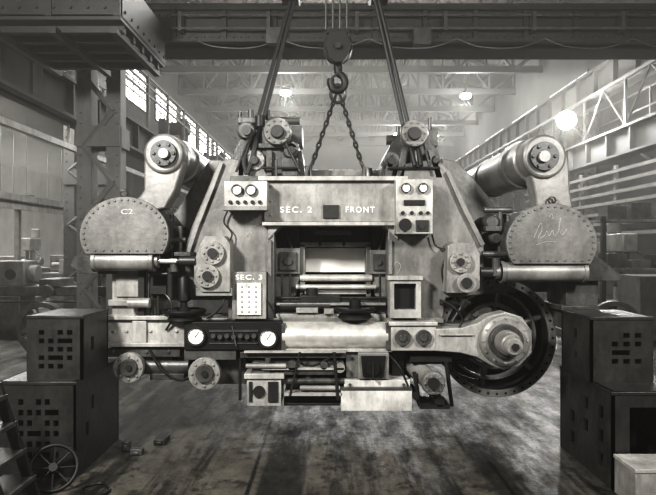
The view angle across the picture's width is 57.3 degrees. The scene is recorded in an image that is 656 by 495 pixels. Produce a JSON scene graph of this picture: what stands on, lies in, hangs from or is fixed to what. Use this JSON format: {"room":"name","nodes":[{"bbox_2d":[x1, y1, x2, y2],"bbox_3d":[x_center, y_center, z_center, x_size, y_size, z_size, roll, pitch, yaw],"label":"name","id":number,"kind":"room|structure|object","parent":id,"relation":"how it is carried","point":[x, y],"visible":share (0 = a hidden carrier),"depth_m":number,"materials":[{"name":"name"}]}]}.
{"room":"factory floor","nodes":[
{"label":"factory floor","id":0,"kind":"room"},
{"bbox_2d":[0,163,138,266],"bbox_3d":[-15.150,-1.100,27.000,0.300,5.600,50.000,0,0,0],"label":"wall","id":1,"kind":"structure","parent":0,"point":[50,226],"depth_m":30.56,"materials":[{"name":"metal"}]},
{"bbox_2d":[0,96,190,197],"bbox_3d":[-11.500,-4.000,27.000,7.000,0.200,50.000,0,0,0],"label":"wall","id":2,"kind":"structure","parent":0,"point":[37,150],"depth_m":23.88,"materials":[{"name":"grey metal"}]},
{"bbox_2d":[0,125,0,190],"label":"lamp","id":3,"kind":"object","parent":2,"relation":"hanging from","point":[0,125],"depth_m":18.31,"materials":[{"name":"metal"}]},
{"bbox_2d":[13,133,13,192],"bbox_3d":[-11.100,-2.670,20.400,1.200,2.500,0.200,0,0,0],"label":"lamp","id":4,"kind":"object","parent":2,"relation":"hanging from","point":[13,133],"visible":0.32,"depth_m":20.40,"materials":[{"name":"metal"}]},
{"bbox_2d":[26,135,34,196],"label":"post","id":5,"kind":"object","parent":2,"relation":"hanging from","point":[26,162],"depth_m":18.29,"materials":[{"name":"metal"}]},
{"bbox_2d":[47,152,47,198],"bbox_3d":[-11.100,-2.670,24.600,1.200,2.500,0.200,0,0,0],"label":"lamp","id":6,"kind":"object","parent":2,"relation":"hanging from","point":[47,152],"visible":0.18,"depth_m":24.59,"materials":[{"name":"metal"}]},
{"bbox_2d":[61,148,61,201],"bbox_3d":[-9.600,-2.670,22.500,1.200,2.500,0.200,0,0,0],"label":"post","id":7,"kind":"object","parent":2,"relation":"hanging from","point":[61,148],"visible":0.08,"depth_m":22.49,"materials":[{"name":"metal"}]},
{"bbox_2d":[61,60,235,156],"bbox_3d":[-8.150,-6.600,27.000,0.300,5.400,50.000,0,0,0],"label":"wall","id":8,"kind":"structure","parent":0,"point":[169,83],"depth_m":31.89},
{"bbox_2d":[126,70,145,113],"bbox_3d":[-7.970,-6.650,24.900,0.060,1.560,3.860,0,0,0],"label":"window","id":9,"kind":"structure","parent":8,"relation":"in","point":[134,95],"depth_m":24.97,"materials":[{"name":"glass"}]},
{"bbox_2d":[155,87,176,135],"bbox_3d":[-7.970,-6.650,29.600,0.060,1.560,3.860,0,0,0],"label":"window","id":10,"kind":"structure","parent":8,"relation":"in","point":[159,112],"depth_m":28.80,"materials":[{"name":"glass"}]},
{"bbox_2d":[180,110,194,146],"bbox_3d":[-7.970,-6.650,34.300,0.060,1.560,3.860,0,0,0],"label":"window","id":11,"kind":"structure","parent":8,"relation":"in","point":[191,138],"depth_m":34.93,"materials":[{"name":"glass"}]},
{"bbox_2d":[199,127,211,154],"bbox_3d":[-7.970,-6.650,39.000,0.060,1.560,3.860,0,0,0],"label":"window","id":12,"kind":"structure","parent":8,"relation":"in","point":[202,147],"depth_m":38.26,"materials":[{"name":"glass"}]},
{"bbox_2d":[213,141,223,154],"bbox_3d":[-7.970,-6.650,43.700,0.060,1.560,3.860,0,0,0],"label":"window","id":13,"kind":"structure","parent":8,"relation":"in","point":[214,142],"depth_m":42.51,"materials":[{"name":"glass"}]},
{"bbox_2d":[195,60,494,111],"bbox_3d":[1.000,-10.155,36.000,17.960,4.010,0.240,0,0,0],"label":"roof truss","id":14,"kind":"object","parent":8,"relation":"attached to","point":[429,107],"visible":0.48,"depth_m":35.93,"materials":[{"name":"metal"}]},
{"bbox_2d":[168,0,537,2],"bbox_3d":[1.000,-10.155,24.000,17.960,4.010,0.240,0,0,0],"label":"roof truss","id":15,"kind":"object","parent":8,"relation":"attached to","point":[174,1],"visible":0.02,"depth_m":23.95,"materials":[{"name":"metal"}]},
{"bbox_2d":[169,112,442,212],"bbox_3d":[-2.400,-5.300,52.150,25.200,14.000,0.300,0,0,0],"label":"wall","id":16,"kind":"structure","parent":0,"point":[328,156],"depth_m":51.99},
{"bbox_2d":[327,168,353,169],"bbox_3d":[1.100,-5.300,51.940,2.320,3.120,0.080,0,0,0],"label":"window","id":17,"kind":"structure","parent":16,"relation":"in","point":[328,168],"depth_m":51.91,"materials":[{"name":"glass"}]},
{"bbox_2d":[0,292,655,494],"bbox_3d":[-2.400,1.800,23.000,25.200,0.200,58.000,0,0,0],"label":"floor","id":18,"kind":"structure","parent":0,"point":[218,444],"depth_m":5.07,"materials":[{"name":"grey concrete"}]},
{"bbox_2d":[0,382,40,494],"bbox_3d":[-2.131,1.300,3.810,0.462,0.800,0.420,0,0,0],"label":"step ladder","id":19,"kind":"object","parent":18,"relation":"on","point":[9,484],"visible":1,"depth_m":3.98,"materials":[{"name":"metal"}]},
{"bbox_2d":[0,255,43,284],"bbox_3d":[-10.975,0.975,20.700,2.150,1.450,0.800,0,0,0],"label":"lathe","id":20,"kind":"object","parent":18,"relation":"on","point":[40,261],"visible":0.16,"depth_m":20.75,"materials":[{"name":"grey metal"}]},
{"bbox_2d":[0,191,62,259],"bbox_3d":[-6.450,0.325,27.750,0.700,2.750,44.500,0,0,0],"label":"steel beam","id":21,"kind":"structure","parent":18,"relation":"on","point":[18,202],"depth_m":12.78,"materials":[{"name":"grey metal"}]},
{"bbox_2d":[0,256,62,306],"bbox_3d":[-8.375,0.975,17.200,2.150,1.450,0.800,0,0,0],"label":"lathe","id":22,"kind":"object","parent":18,"relation":"on","point":[46,273],"visible":0.18,"depth_m":17.05,"materials":[{"name":"grey metal"}]},
{"bbox_2d":[21,229,45,300],"bbox_3d":[-9.461,0.550,19.219,0.778,2.300,0.838,0,0,0],"label":"press","id":23,"kind":"object","parent":18,"relation":"on","point":[33,244],"visible":0.49,"depth_m":19.08,"materials":[{"name":"grey metal"}]},
{"bbox_2d":[16,302,60,350],"bbox_3d":[-4.491,1.280,9.475,0.837,0.837,0.210,0,0,7],"label":"wheel","id":24,"kind":"object","parent":18,"relation":"on","point":[21,330],"visible":0.34,"depth_m":9.44,"materials":[{"name":"grey metal"}]},
{"bbox_2d":[0,260,105,338],"bbox_3d":[-5.175,0.975,11.300,2.150,1.450,0.800,0,0,0],"label":"lathe","id":25,"kind":"object","parent":18,"relation":"on","point":[19,279],"visible":0.64,"depth_m":11.12,"materials":[{"name":"grey metal"}]},
{"bbox_2d":[30,443,79,493],"bbox_3d":[-1.930,1.550,4.220,0.340,0.304,0.172,0,0,-18],"label":"wheel","id":26,"kind":"object","parent":18,"relation":"on","point":[53,467],"visible":0.83,"depth_m":4.22,"materials":[{"name":"black metal"}]},
{"bbox_2d":[49,255,62,298],"bbox_3d":[-8.175,0.975,20.000,2.150,1.450,0.800,0,0,0],"label":"lathe","id":27,"kind":"object","parent":18,"relation":"on","point":[53,258],"visible":0.06,"depth_m":19.85,"materials":[{"name":"grey metal"}]},
{"bbox_2d":[0,359,118,477],"bbox_3d":[-2.150,1.345,4.880,0.592,0.710,0.912,0,0,0],"label":"box","id":28,"kind":"object","parent":18,"relation":"on","point":[82,415],"visible":0.76,"depth_m":4.43,"materials":[{"name":"metal"}]},
{"bbox_2d":[26,308,108,379],"bbox_3d":[-2.050,0.750,4.760,0.432,0.480,0.532,0,0,0],"label":"box","id":29,"kind":"object","parent":28,"relation":"on","point":[63,343],"visible":1,"depth_m":4.50,"materials":[{"name":"metal"}]},
{"bbox_2d":[63,70,105,307],"bbox_3d":[-5.400,-1.400,13.600,1.150,6.200,0.700,0,0,0],"label":"steel column","id":30,"kind":"structure","parent":18,"relation":"on","point":[69,158],"depth_m":13.37,"materials":[{"name":"grey metal"}]},
{"bbox_2d":[80,482,109,494],"bbox_3d":[-1.660,1.689,4.052,0.234,0.020,0.516,0,0,18],"label":"hose","id":31,"kind":"object","parent":18,"relation":"on","point":[106,485],"visible":1,"depth_m":4.24,"materials":[{"name":"black rubber"}]},
{"bbox_2d":[76,70,129,347],"bbox_3d":[-3.870,-1.700,10.350,0.900,6.800,0.700,0,0,0],"label":"steel column","id":32,"kind":"structure","parent":18,"relation":"on","point":[111,135],"depth_m":10.12,"materials":[{"name":"metal"}]},
{"bbox_2d":[122,440,130,450],"bbox_3d":[-1.690,1.660,5.030,0.060,0.080,0.090,0,0,0],"label":"block","id":33,"kind":"object","parent":18,"relation":"on","point":[126,444],"visible":0.98,"depth_m":5.00,"materials":[{"name":"grey metal"}]},
{"bbox_2d":[130,447,143,454],"bbox_3d":[-1.570,1.675,4.935,0.100,0.050,0.100,0,0,0],"label":"block","id":34,"kind":"object","parent":18,"relation":"on","point":[134,450],"visible":1,"depth_m":4.90,"materials":[{"name":"grey metal"}]},
{"bbox_2d":[153,433,169,444],"bbox_3d":[-1.450,1.675,5.240,0.100,0.050,0.210,0,0,0],"label":"block","id":35,"kind":"object","parent":18,"relation":"on","point":[162,438],"visible":1,"depth_m":5.18,"materials":[{"name":"metal"}]},
{"bbox_2d":[164,300,177,308],"bbox_3d":[-3.375,0.975,15.200,2.150,1.450,0.800,0,0,0],"label":"lathe","id":36,"kind":"object","parent":18,"relation":"on","point":[174,302],"visible":0.02,"depth_m":15.00,"materials":[{"name":"grey metal"}]},
{"bbox_2d":[158,118,189,210],"bbox_3d":[-5.400,-1.400,21.100,1.150,6.200,0.700,0,0,0],"label":"steel column","id":37,"kind":"structure","parent":18,"relation":"on","point":[175,128],"depth_m":20.83,"materials":[{"name":"grey metal"}]},
{"bbox_2d":[193,300,227,312],"bbox_3d":[-2.450,1.250,13.785,1.100,0.900,0.830,0,0,0],"label":"wooden crate","id":38,"kind":"object","parent":18,"relation":"on","point":[211,306],"visible":0.09,"depth_m":13.40,"materials":[{"name":"brown wood"}]},
{"bbox_2d":[203,152,223,160],"bbox_3d":[-5.400,-1.400,28.600,1.150,6.200,0.700,0,0,0],"label":"steel column","id":39,"kind":"structure","parent":18,"relation":"on","point":[211,157],"depth_m":28.33,"materials":[{"name":"grey metal"}]},
{"bbox_2d":[0,41,157,161],"bbox_3d":[-4.650,-2.630,27.750,0.400,0.760,44.500,0,0,0],"label":"girder","id":40,"kind":"object","parent":39,"relation":"attached to","point":[23,81],"visible":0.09,"depth_m":9.83,"materials":[{"name":"metal"}]},
{"bbox_2d":[0,116,188,194],"bbox_3d":[-4.770,-2.027,27.750,0.100,0.455,44.500,0,0,0],"label":"cable tray","id":41,"kind":"object","parent":40,"relation":"hanging from","point":[5,122],"visible":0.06,"depth_m":10.24,"materials":[{"name":"grey paint"}]},
{"bbox_2d":[126,70,233,159],"bbox_3d":[-4.820,-3.780,29.900,0.080,1.660,40.200,0,0,0],"label":"handrail","id":42,"kind":"object","parent":40,"relation":"on","point":[148,78],"visible":0.2,"depth_m":18.40,"materials":[{"name":"metal"}]},
{"bbox_2d":[473,307,491,316],"bbox_3d":[3.800,1.350,13.585,1.000,0.700,0.830,0,0,0],"label":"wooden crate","id":43,"kind":"object","parent":18,"relation":"on","point":[486,309],"visible":0.02,"depth_m":13.20,"materials":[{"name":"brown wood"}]},
{"bbox_2d":[497,150,519,214],"bbox_3d":[8.000,-1.300,26.700,1.100,6.000,0.700,0,0,0],"label":"steel column","id":44,"kind":"structure","parent":18,"relation":"on","point":[516,195],"depth_m":26.47,"materials":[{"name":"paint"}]},
{"bbox_2d":[490,111,655,198],"bbox_3d":[7.300,-2.630,27.750,0.400,0.760,44.500,0,0,0],"label":"girder","id":45,"kind":"object","parent":44,"relation":"attached to","point":[638,136],"visible":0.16,"depth_m":15.15,"materials":[{"name":"metal"}]},
{"bbox_2d":[0,0,655,76],"bbox_3d":[1.340,-3.242,6.900,12.220,2.316,6.200,0,0,0],"label":"crane","id":46,"kind":"object","parent":45,"relation":"on","point":[103,36],"visible":0.91,"depth_m":8.93,"materials":[{"name":"metal"}]},
{"bbox_2d":[241,0,296,174],"bbox_3d":[-0.354,-2.189,5.474,1.015,3.133,0.139,0,0,-40],"label":"sling","id":47,"kind":"object","parent":46,"relation":"hanging from","point":[260,119],"visible":0.94,"depth_m":5.34,"materials":[{"name":"black steel"}]},
{"bbox_2d":[70,109,621,410],"bbox_3d":[0.152,0.072,6.750,4.671,2.595,4.380,0,0,0],"label":"machine","id":48,"kind":"object","parent":47,"relation":"hanging from","point":[339,287],"visible":0.98,"depth_m":5.10,"materials":[{"name":"grey paint"}]},
{"bbox_2d":[249,382,251,401],"bbox_3d":[-0.644,1.201,4.997,0.025,0.166,0.025,0,0,0],"label":"socket","id":49,"kind":"object","parent":48,"relation":"attached to","point":[250,383],"depth_m":4.98,"materials":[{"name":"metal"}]},
{"bbox_2d":[253,386,264,397],"bbox_3d":[-0.573,1.201,4.995,0.100,0.100,0.020,0,0,0],"label":"socket","id":50,"kind":"object","parent":48,"relation":"attached to","point":[258,391],"depth_m":4.98,"materials":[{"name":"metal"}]},
{"bbox_2d":[268,382,277,401],"bbox_3d":[-0.457,1.201,4.997,0.083,0.166,0.025,0,0,0],"label":"socket","id":51,"kind":"object","parent":48,"relation":"attached to","point":[272,386],"depth_m":4.98,"materials":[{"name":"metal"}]},
{"bbox_2d":[340,385,411,410],"bbox_3d":[0.404,1.275,5.200,0.592,0.175,0.400,0,0,0],"label":"tray","id":52,"kind":"object","parent":48,"relation":"on","point":[353,397],"depth_m":5.00,"materials":[{"name":"grey metal"}]},
{"bbox_2d":[343,371,409,386],"bbox_3d":[0.412,1.147,5.220,0.554,0.067,0.360,0,0,0],"label":"tray","id":53,"kind":"object","parent":48,"relation":"on","point":[394,379],"depth_m":5.04,"materials":[{"name":"grey metal"}]},
{"bbox_2d":[416,220,428,230],"bbox_3d":[0.785,-0.183,4.990,0.108,0.091,0.040,0,0,0],"label":"switch","id":54,"kind":"object","parent":48,"relation":"attached to","point":[421,225],"depth_m":4.98,"materials":[{"name":"metal"}]},
{"bbox_2d":[324,28,351,94],"bbox_3d":[0.094,-1.792,5.750,0.272,0.651,0.420,0,0,0],"label":"hook block","id":55,"kind":"object","parent":46,"relation":"hanging from","point":[337,42],"visible":1,"depth_m":5.59,"materials":[{"name":"black metal"}]},
{"bbox_2d":[308,94,336,175],"bbox_3d":[-0.033,-1.030,5.550,0.059,0.900,0.524,0,0,29],"label":"chain","id":56,"kind":"object","parent":55,"relation":"hanging from","point":[330,110],"visible":0.91,"depth_m":5.50,"materials":[{"name":"metal"}]},
{"bbox_2d":[329,84,346,104],"bbox_3d":[0.096,-1.472,5.750,0.174,0.203,0.034,0,0,0],"label":"ring","id":57,"kind":"object","parent":55,"relation":"hanging from","point":[336,85],"visible":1,"depth_m":5.74,"materials":[{"name":"metal"}]},
{"bbox_2d":[339,94,365,175],"bbox_3d":[0.215,-1.031,5.552,0.063,0.901,0.506,0,0,-24],"label":"sling","id":58,"kind":"object","parent":55,"relation":"hanging from","point":[340,96],"visible":0.94,"depth_m":5.50,"materials":[{"name":"metal"}]},
{"bbox_2d":[373,0,422,166],"bbox_3d":[0.505,-2.221,5.476,0.199,3.067,0.955,0,0,-44],"label":"sling","id":59,"kind":"object","parent":46,"relation":"hanging from","point":[380,15],"visible":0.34,"depth_m":5.41,"materials":[{"name":"black steel wire"}]},
{"bbox_2d":[464,60,655,170],"bbox_3d":[7.440,-3.630,30.000,0.100,1.340,40.000,0,0,0],"label":"lattice bracing","id":60,"kind":"object","parent":45,"relation":"on","point":[649,63],"visible":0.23,"depth_m":16.70,"materials":[{"name":"grey metal"}]},
{"bbox_2d":[535,292,543,300],"bbox_3d":[4.900,0.900,15.520,1.200,1.600,0.560,0,0,0],"label":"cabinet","id":61,"kind":"object","parent":18,"relation":"on","point":[541,294],"visible":0.02,"depth_m":15.27,"materials":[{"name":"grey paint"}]},
{"bbox_2d":[555,257,596,335],"bbox_3d":[4.839,0.550,11.819,0.778,2.300,0.838,0,0,0],"label":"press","id":62,"kind":"object","parent":18,"relation":"on","point":[558,330],"visible":0.02,"depth_m":11.57,"materials":[{"name":"grey metal"}]},
{"bbox_2d":[560,111,595,231],"bbox_3d":[8.000,-1.300,19.200,1.100,6.000,0.700,0,0,0],"label":"steel column","id":63,"kind":"structure","parent":18,"relation":"on","point":[567,135],"depth_m":18.97,"materials":[{"name":"metal"}]},
{"bbox_2d":[556,110,576,129],"bbox_3d":[7.230,-3.623,17.813,0.539,0.613,2.352,0,0,30],"label":"lamp","id":64,"kind":"object","parent":63,"relation":"attached to","point":[567,119],"visible":1,"depth_m":16.85,"materials":[{"name":"glass"}]},
{"bbox_2d":[525,158,655,298],"bbox_3d":[6.960,-0.150,15.750,0.120,3.700,10.500,0,0,0],"label":"railing","id":65,"kind":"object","parent":18,"relation":"on","point":[615,181],"depth_m":14.51,"materials":[{"name":"metal"}]},
{"bbox_2d":[595,239,599,298],"bbox_3d":[5.850,0.750,14.020,1.100,1.900,0.560,0,0,0],"label":"tall cabinet","id":66,"kind":"object","parent":18,"relation":"on","point":[598,240],"visible":0.02,"depth_m":13.77,"materials":[{"name":"grey metal"}]},
{"bbox_2d":[560,365,655,489],"bbox_3d":[2.295,1.355,4.670,0.622,0.690,0.952,0,0,0],"label":"box","id":67,"kind":"object","parent":18,"relation":"on","point":[599,421],"visible":0.85,"depth_m":4.51,"materials":[{"name":"metal"}]},
{"bbox_2d":[561,309,653,381],"bbox_3d":[2.205,0.765,4.780,0.482,0.490,0.572,0,0,0],"label":"box","id":68,"kind":"object","parent":67,"relation":"on","point":[599,345],"visible":1,"depth_m":4.50,"materials":[{"name":"metal"}]},
{"bbox_2d":[598,301,638,313],"bbox_3d":[4.609,1.280,9.675,0.837,0.837,0.210,0,0,7],"label":"wheel","id":69,"kind":"object","parent":18,"relation":"on","point":[603,305],"visible":0.22,"depth_m":9.60,"materials":[{"name":"grey metal"}]},
{"bbox_2d":[587,203,655,308],"bbox_3d":[6.050,0.416,11.940,1.500,2.568,0.680,0,0,0],"label":"storage rack","id":70,"kind":"object","parent":18,"relation":"on","point":[630,212],"visible":0.57,"depth_m":11.70,"materials":[{"name":"metal"}]},
{"bbox_2d":[589,219,655,222],"bbox_3d":[6.050,-0.525,11.940,1.500,0.050,0.680,0,0,0],"label":"shelf","id":71,"kind":"object","parent":70,"relation":"attached to","point":[591,220],"depth_m":11.60,"materials":[{"name":"grey metal"}]},
{"bbox_2d":[613,268,655,270],"bbox_3d":[6.050,0.425,11.940,1.500,0.050,0.680,0,0,0],"label":"shelf","id":72,"kind":"object","parent":70,"relation":"attached to","point":[616,269],"depth_m":11.60,"materials":[{"name":"grey metal"}]},
{"bbox_2d":[607,223,644,298],"bbox_3d":[6.339,0.550,12.919,0.778,2.300,0.838,0,0,0],"label":"press","id":73,"kind":"object","parent":18,"relation":"on","point":[617,242],"visible":0.36,"depth_m":12.73,"materials":[{"name":"grey metal"}]},
{"bbox_2d":[613,454,655,494],"bbox_3d":[2.220,1.567,4.025,0.470,0.265,0.300,0,0,0],"label":"carton","id":74,"kind":"object","parent":18,"relation":"on","point":[635,474],"visible":1,"depth_m":3.97,"materials":[{"name":"grey cardboard"}]},
{"bbox_2d":[617,274,655,340],"bbox_3d":[5.800,1.100,10.785,0.800,1.200,0.830,0,0,0],"label":"wooden crate","id":75,"kind":"object","parent":18,"relation":"on","point":[638,291],"visible":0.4,"depth_m":10.40,"materials":[{"name":"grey wood"}]},
{"bbox_3d":[8.000,-1.300,34.200,1.100,6.000,0.700,0,0,0],"label":"steel column","id":76,"kind":"structure","parent":18,"relation":"on","visible":0},
{"bbox_2d":[455,60,655,171],"bbox_3d":[7.900,-4.790,30.000,0.400,0.940,40.000,0,0,0],"label":"girder","id":77,"kind":"object","parent":76,"relation":"on","point":[606,72],"visible":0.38,"depth_m":19.53,"materials":[{"name":"metal"}]},
{"bbox_2d":[151,0,593,138],"bbox_3d":[1.000,-10.900,27.000,18.600,3.200,50.000,0,0,0],"label":"ceiling","id":78,"kind":"structure","parent":0,"point":[472,79],"depth_m":37.50,"materials":[{"name":"grey metal"}]},
{"bbox_2d":[280,60,290,95],"bbox_3d":[-2.150,-9.495,30.500,0.533,3.577,0.533,0,0,0],"label":"lamp","id":79,"kind":"object","parent":78,"relation":"hanging from","point":[285,91],"visible":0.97,"depth_m":30.36,"materials":[{"name":"glass"}]},
{"bbox_2d":[305,0,316,114],"bbox_3d":[-1.000,-11.485,31.750,0.160,0.200,39.500,0,0,0],"label":"roof purlin","id":80,"kind":"structure","parent":78,"relation":"attached to","point":[306,0],"depth_m":41.66,"materials":[{"name":"metal"}]},
{"bbox_2d":[363,0,394,114],"bbox_3d":[3.000,-11.485,31.750,0.160,0.200,39.500,0,0,0],"label":"roof purlin","id":81,"kind":"structure","parent":78,"relation":"attached to","point":[392,1],"depth_m":40.42,"materials":[{"name":"metal"}]},
{"bbox_2d":[386,0,444,119],"bbox_3d":[5.000,-10.840,31.750,0.160,0.200,39.500,0,0,0],"label":"roof purlin","id":82,"kind":"structure","parent":78,"relation":"attached to","point":[413,62],"depth_m":37.25,"materials":[{"name":"metal"}]},
{"bbox_2d":[460,62,470,98],"bbox_3d":[7.000,-8.961,30.500,0.533,2.808,0.533,0,0,0],"label":"lamp","id":83,"kind":"object","parent":78,"relation":"hanging from","point":[465,94],"visible":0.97,"depth_m":30.38,"materials":[{"name":"glass"}]},
{"bbox_2d":[438,0,564,131],"bbox_3d":[9.000,-9.549,31.750,0.160,0.200,39.500,0,0,0],"label":"roof purlin","id":84,"kind":"structure","parent":78,"relation":"attached to","point":[502,62],"depth_m":33.98,"materials":[{"name":"metal"}]},
{"bbox_2d":[443,0,655,295],"bbox_3d":[10.150,-3.800,27.000,0.300,11.000,50.000,0,0,0],"label":"wall","id":85,"kind":"structure","parent":0,"point":[531,89],"depth_m":23.67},
{"bbox_2d":[228,96,452,145],"bbox_3d":[1.000,-10.155,48.000,17.960,4.010,0.240,0,0,0],"label":"roof truss","id":86,"kind":"object","parent":85,"relation":"attached to","point":[308,143],"visible":0.37,"depth_m":47.93,"materials":[{"name":"metal"}]},
{"bbox_2d":[219,82,463,136],"bbox_3d":[1.000,-10.155,44.000,17.960,4.010,0.240,0,0,0],"label":"roof truss","id":87,"kind":"object","parent":85,"relation":"attached to","point":[376,133],"visible":0.33,"depth_m":43.93,"materials":[{"name":"metal"}]},
{"bbox_2d":[208,65,477,125],"bbox_3d":[1.000,-10.155,40.000,17.960,4.010,0.240,0,0,0],"label":"roof truss","id":88,"kind":"object","parent":85,"relation":"attached to","point":[304,122],"visible":0.56,"depth_m":39.93,"materials":[{"name":"metal"}]},
{"bbox_2d":[415,0,500,119],"bbox_3d":[7.000,-10.194,31.750,0.160,0.200,39.500,0,0,0],"label":"roof purlin","id":89,"kind":"structure","parent":88,"relation":"attached to","point":[445,76],"depth_m":35.63,"materials":[{"name":"metal"}]},
{"bbox_2d":[178,60,515,94],"bbox_3d":[1.000,-10.155,32.000,17.960,4.010,0.240,0,0,0],"label":"roof truss","id":90,"kind":"object","parent":85,"relation":"attached to","point":[298,90],"visible":0.57,"depth_m":31.88,"materials":[{"name":"metal"}]},
{"bbox_2d":[204,0,262,114],"bbox_3d":[-5.000,-10.194,31.750,0.160,0.200,39.500,0,0,0],"label":"roof purlin","id":91,"kind":"structure","parent":90,"relation":"on","point":[205,1],"depth_m":35.78,"materials":[{"name":"metal"}]},
{"bbox_2d":[259,0,290,112],"bbox_3d":[-3.000,-10.840,31.750,0.160,0.200,39.500,0,0,0],"label":"roof purlin","id":92,"kind":"structure","parent":90,"relation":"on","point":[260,1],"depth_m":38.58,"materials":[{"name":"metal"}]},
{"bbox_2d":[159,0,542,73],"bbox_3d":[1.000,-10.155,28.000,17.960,4.010,0.240,0,0,0],"label":"roof truss","id":93,"kind":"object","parent":85,"relation":"attached to","point":[294,68],"visible":0.38,"depth_m":27.88,"materials":[{"name":"metal"}]},
{"bbox_2d":[144,0,235,119],"bbox_3d":[-7.000,-9.549,31.750,0.160,0.200,39.500,0,0,0],"label":"roof purlin","id":94,"kind":"structure","parent":93,"relation":"attached to","point":[220,100],"depth_m":34.46,"materials":[{"name":"metal"}]},
{"bbox_2d":[485,127,504,140],"bbox_3d":[9.970,-6.300,36.000,0.060,1.060,4.060,0,0,0],"label":"window","id":95,"kind":"structure","parent":85,"relation":"in","point":[503,127],"depth_m":35.63,"materials":[{"name":"glass"}]},
{"bbox_2d":[511,104,538,123],"bbox_3d":[9.970,-6.300,30.500,0.060,1.060,4.060,0,0,0],"label":"window","id":96,"kind":"structure","parent":85,"relation":"in","point":[536,105],"depth_m":30.35,"materials":[{"name":"glass"}]},
{"bbox_2d":[549,69,588,97],"bbox_3d":[9.970,-6.300,25.000,0.060,1.060,4.060,0,0,0],"label":"window","id":97,"kind":"structure","parent":85,"relation":"in","point":[587,70],"depth_m":24.68,"materials":[{"name":"glass"}]},
{"bbox_2d":[493,82,655,200],"bbox_3d":[9.296,-3.355,29.980,1.412,1.971,40.040,0,0,0],"label":"walkway","id":98,"kind":"object","parent":85,"relation":"attached to","point":[650,104],"visible":0.06,"depth_m":17.76,"materials":[{"name":"paint"}]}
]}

